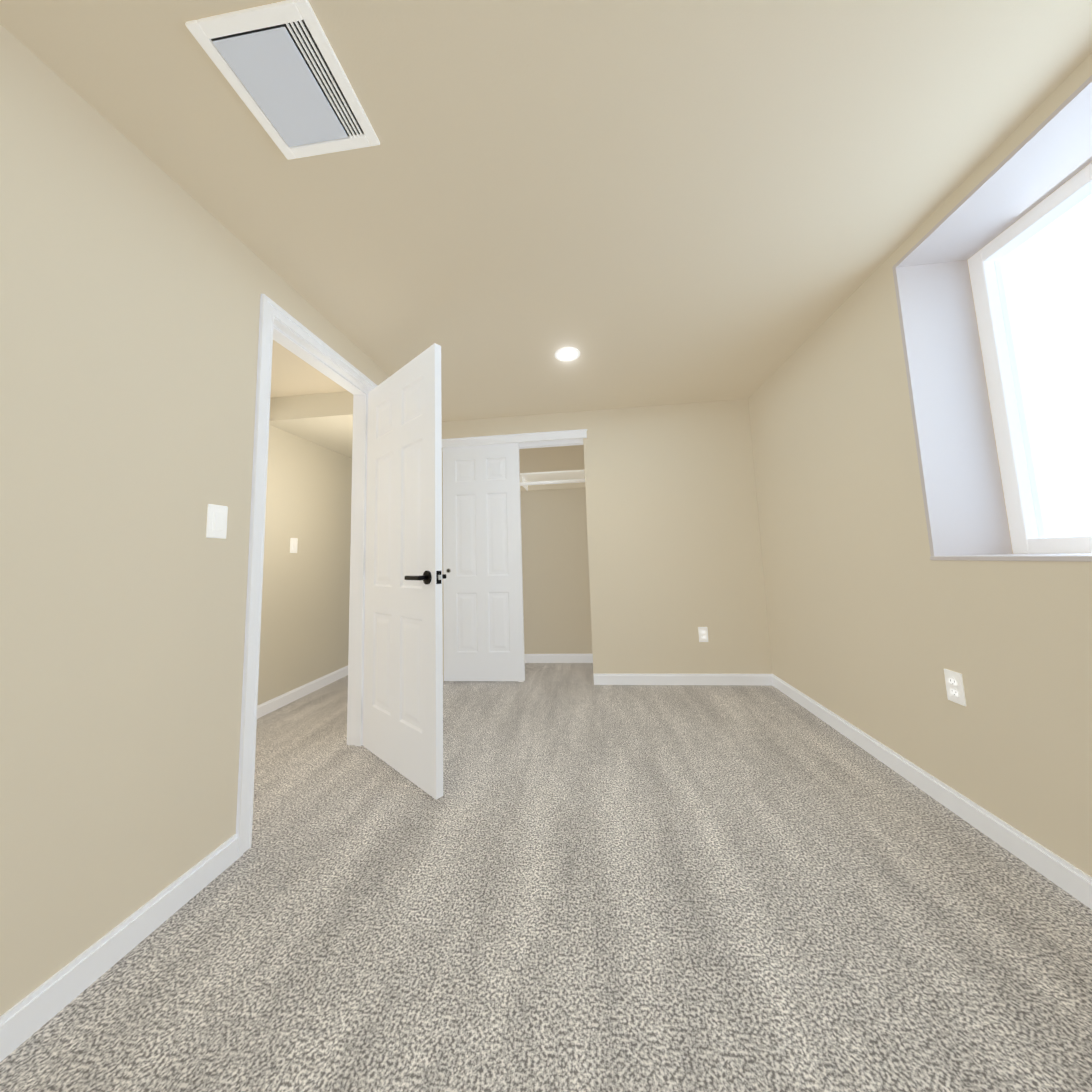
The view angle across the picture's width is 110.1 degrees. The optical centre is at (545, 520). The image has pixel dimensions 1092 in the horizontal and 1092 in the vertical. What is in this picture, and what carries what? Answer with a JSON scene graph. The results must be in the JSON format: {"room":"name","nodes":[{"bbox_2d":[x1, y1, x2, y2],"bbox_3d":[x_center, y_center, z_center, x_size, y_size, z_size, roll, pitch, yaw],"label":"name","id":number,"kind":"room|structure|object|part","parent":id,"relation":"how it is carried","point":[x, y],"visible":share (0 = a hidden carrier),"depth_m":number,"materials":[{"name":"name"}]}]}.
{"room":"empty bedroom","nodes":[
{"label":"empty bedroom","id":0,"kind":"room"},
{"bbox_2d":[0,24,443,1015],"bbox_3d":[-1.119,0.114,1.976,0.120,2.250,4.190,-3,-6,6],"label":"wall","id":1,"kind":"structure","parent":0,"point":[134,282],"depth_m":1.02,"materials":[{"name":"beige paint"}]},
{"bbox_2d":[0,834,238,1061],"bbox_3d":[-1.168,1.064,0.574,0.013,0.082,1.531,-3,-6,6],"label":"baseboard","id":2,"kind":"structure","parent":1,"relation":"attached to","point":[36,1010],"depth_m":0.96,"materials":[{"name":"white wood"}]},
{"bbox_2d":[206,504,227,538],"bbox_3d":[-1.131,0.004,1.315,0.013,0.115,0.070,-3,-6,6],"label":"light switch","id":3,"kind":"object","parent":1,"relation":"attached to","point":[216,526],"visible":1,"depth_m":1.31,"materials":[{"name":"white plastic"}]},
{"bbox_2d":[236,294,377,858],"bbox_3d":[-1.128,0.176,1.870,0.152,2.105,0.870,-3,-6,6],"label":"door frame","id":4,"kind":"structure","parent":1,"relation":"attached to","point":[270,309],"depth_m":1.61,"materials":[{"name":"white wood"}]},
{"bbox_2d":[363,343,445,799],"bbox_3d":[-0.755,0.202,1.966,0.761,2.025,0.143,-7,-8,42],"label":"door","id":5,"kind":"structure","parent":1,"relation":"in","point":[403,697],"depth_m":1.88,"materials":[{"name":"white wood"}]},
{"bbox_2d":[257,425,351,705],"bbox_3d":[-2.327,0.161,2.051,2.300,2.250,4.310,-3,-6,6],"label":"wall","id":6,"kind":"structure","parent":0,"point":[304,636],"depth_m":3.05,"materials":[{"name":"beige paint"}]},
{"bbox_2d":[290,538,297,552],"bbox_3d":[-1.947,0.194,2.949,0.013,0.115,0.070,-3,-6,6],"label":"light switch","id":7,"kind":"object","parent":6,"relation":"attached to","point":[293,544],"visible":1,"depth_m":2.94,"materials":[{"name":"white plastic"}]},
{"bbox_2d":[257,666,347,718],"bbox_3d":[-1.871,1.349,3.170,0.013,0.082,1.763,-3,-6,6],"label":"baseboard","id":8,"kind":"structure","parent":6,"relation":"attached to","point":[271,705],"depth_m":2.91,"materials":[{"name":"white wood"}]},
{"bbox_2d":[270,340,346,397],"bbox_3d":[-2.256,-0.901,2.561,2.180,0.040,3.490,-3,-6,6],"label":"ceiling","id":9,"kind":"structure","parent":0,"point":[292,374],"depth_m":2.45,"materials":[{"name":"beige paint"}]},
{"bbox_2d":[269,391,352,458],"bbox_3d":[-1.496,-0.732,3.437,0.880,0.170,1.550,-3,-6,6],"label":"soffit beam","id":10,"kind":"structure","parent":9,"relation":"attached to","point":[325,420],"depth_m":2.71,"materials":[{"name":"beige paint"}]},
{"bbox_2d":[0,663,1091,1091],"bbox_3d":[-0.765,1.262,1.762,5.370,0.100,4.310,-3,-6,6],"label":"floor","id":11,"kind":"structure","parent":0,"point":[574,879],"depth_m":1.03,"materials":[{"name":"carpet"}]},
{"bbox_2d":[0,0,1091,421],"bbox_3d":[-0.841,-1.075,1.999,5.370,0.100,4.310,-3,-6,6],"label":"ceiling","id":12,"kind":"structure","parent":0,"point":[650,202],"depth_m":1.20,"materials":[{"name":"beige paint"}]},
{"bbox_2d":[185,0,379,159],"bbox_3d":[-0.658,-1.125,1.001,0.300,0.012,0.300,-3,-6,6],"label":"ceiling vent","id":13,"kind":"object","parent":12,"relation":"in","point":[278,65],"visible":1,"depth_m":0.96,"materials":[{"name":"white"}]},
{"bbox_2d":[555,347,579,360],"bbox_3d":[0.131,-1.019,2.340,0.156,0.005,0.156,-3,-6,6],"label":"recessed light","id":14,"kind":"object","parent":12,"relation":"in","point":[567,354],"visible":1,"depth_m":2.33,"materials":[{"name":"white"}]},
{"bbox_2d":[519,443,592,653],"bbox_3d":[0.441,0.226,3.579,2.610,2.250,0.640,-3,-6,6],"label":"wall","id":15,"kind":"structure","parent":0,"point":[556,592],"depth_m":3.80,"materials":[{"name":"beige paint"}]},
{"bbox_2d":[520,469,584,490],"bbox_3d":[-0.208,-0.367,3.732,1.338,0.116,0.359,-3,-6,6],"label":"shelf","id":16,"kind":"object","parent":15,"relation":"attached to","point":[554,480],"visible":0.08,"depth_m":3.68,"materials":[{"name":"white wood"}]},
{"bbox_2d":[525,654,592,662],"bbox_3d":[-0.133,1.350,3.732,1.340,0.082,0.013,-3,-6,6],"label":"baseboard","id":17,"kind":"structure","parent":15,"relation":"attached to","point":[529,658],"depth_m":3.70,"materials":[{"name":"white wood"}]},
{"bbox_2d":[442,399,772,673],"bbox_3d":[0.397,0.189,3.203,2.610,2.250,0.120,-3,-6,6],"label":"wall","id":18,"kind":"structure","parent":0,"point":[674,548],"depth_m":3.08,"materials":[{"name":"beige paint"}]},
{"bbox_2d":[443,443,524,681],"bbox_3d":[-0.539,0.348,3.284,0.680,2.010,0.095,-3,-6,6],"label":"closet door","id":19,"kind":"structure","parent":18,"relation":"in","point":[483,597],"depth_m":3.24,"materials":[{"name":"white wood"}]},
{"bbox_2d":[442,429,586,451],"bbox_3d":[-0.286,-0.689,3.345,1.295,0.099,0.123,-3,-6,6],"label":"trim","id":20,"kind":"structure","parent":18,"relation":"attached to","point":[550,439],"depth_m":3.30,"materials":[{"name":"white wood"}]},
{"bbox_2d":[594,674,771,685],"bbox_3d":[1.035,1.234,2.959,1.320,0.082,0.013,-3,-6,6],"label":"baseboard","id":21,"kind":"structure","parent":18,"relation":"attached to","point":[599,679],"depth_m":2.95,"materials":[{"name":"white wood"}]},
{"bbox_2d":[698,627,707,641],"bbox_3d":[1.227,0.890,2.974,0.070,0.115,0.008,-3,-6,6],"label":"electrical outlet plate","id":22,"kind":"object","parent":18,"relation":"attached to","point":[703,633],"visible":1,"depth_m":2.97,"materials":[{"name":"white plastic"}]},
{"bbox_2d":[748,53,1091,876],"bbox_3d":[1.701,-0.010,1.660,0.340,2.250,4.190,-3,-6,6],"label":"wall","id":23,"kind":"structure","parent":0,"point":[878,621],"depth_m":1.64,"materials":[{"name":"beige paint"}]},
{"bbox_2d":[772,674,1091,909],"bbox_3d":[1.517,1.039,1.194,0.013,0.082,3.430,-3,-6,6],"label":"baseboard","id":24,"kind":"structure","parent":23,"relation":"attached to","point":[1071,879],"depth_m":1.39,"materials":[{"name":"white wood"}]},
{"bbox_2d":[944,669,965,705],"bbox_3d":[1.527,0.623,1.426,0.008,0.115,0.070,-3,-6,6],"label":"electrical outlet plate","id":25,"kind":"object","parent":23,"relation":"attached to","point":[954,687],"visible":1,"depth_m":1.42,"materials":[{"name":"white plastic"}]},
{"bbox_2d":[892,75,1091,555],"bbox_3d":[1.576,-0.553,0.781,0.335,1.231,1.552,-3,-6,6],"label":"window","id":26,"kind":"structure","parent":23,"relation":"in","point":[963,496],"depth_m":1.49,"materials":[{"name":"grey"}]},
{"bbox_3d":[1.708,-0.550,0.766,0.069,1.215,1.520,-3,-6,6],"label":"window frame unit","id":27,"kind":"part","parent":26,"relation":"part of","materials":[{"name":"white plastic"}]},
{"bbox_2d":[930,553,1091,561],"bbox_3d":[1.561,0.069,0.723,0.275,0.016,1.552,-3,-6,6],"label":"window sill","id":28,"kind":"structure","parent":23,"relation":"attached to","point":[1079,557],"depth_m":1.22,"materials":[{"name":"grey wood"}]},
{"label":"outside","id":29,"kind":"structure","parent":0,"visible":0},
{"bbox_2d":[1000,194,1091,553],"bbox_3d":[2.105,-0.568,0.721,0.020,2.815,2.720,-3,-6,6],"label":"window pane","id":30,"kind":"structure","parent":29,"point":[1039,322],"depth_m":1.63,"materials":[{"name":"glass"}]}
]}

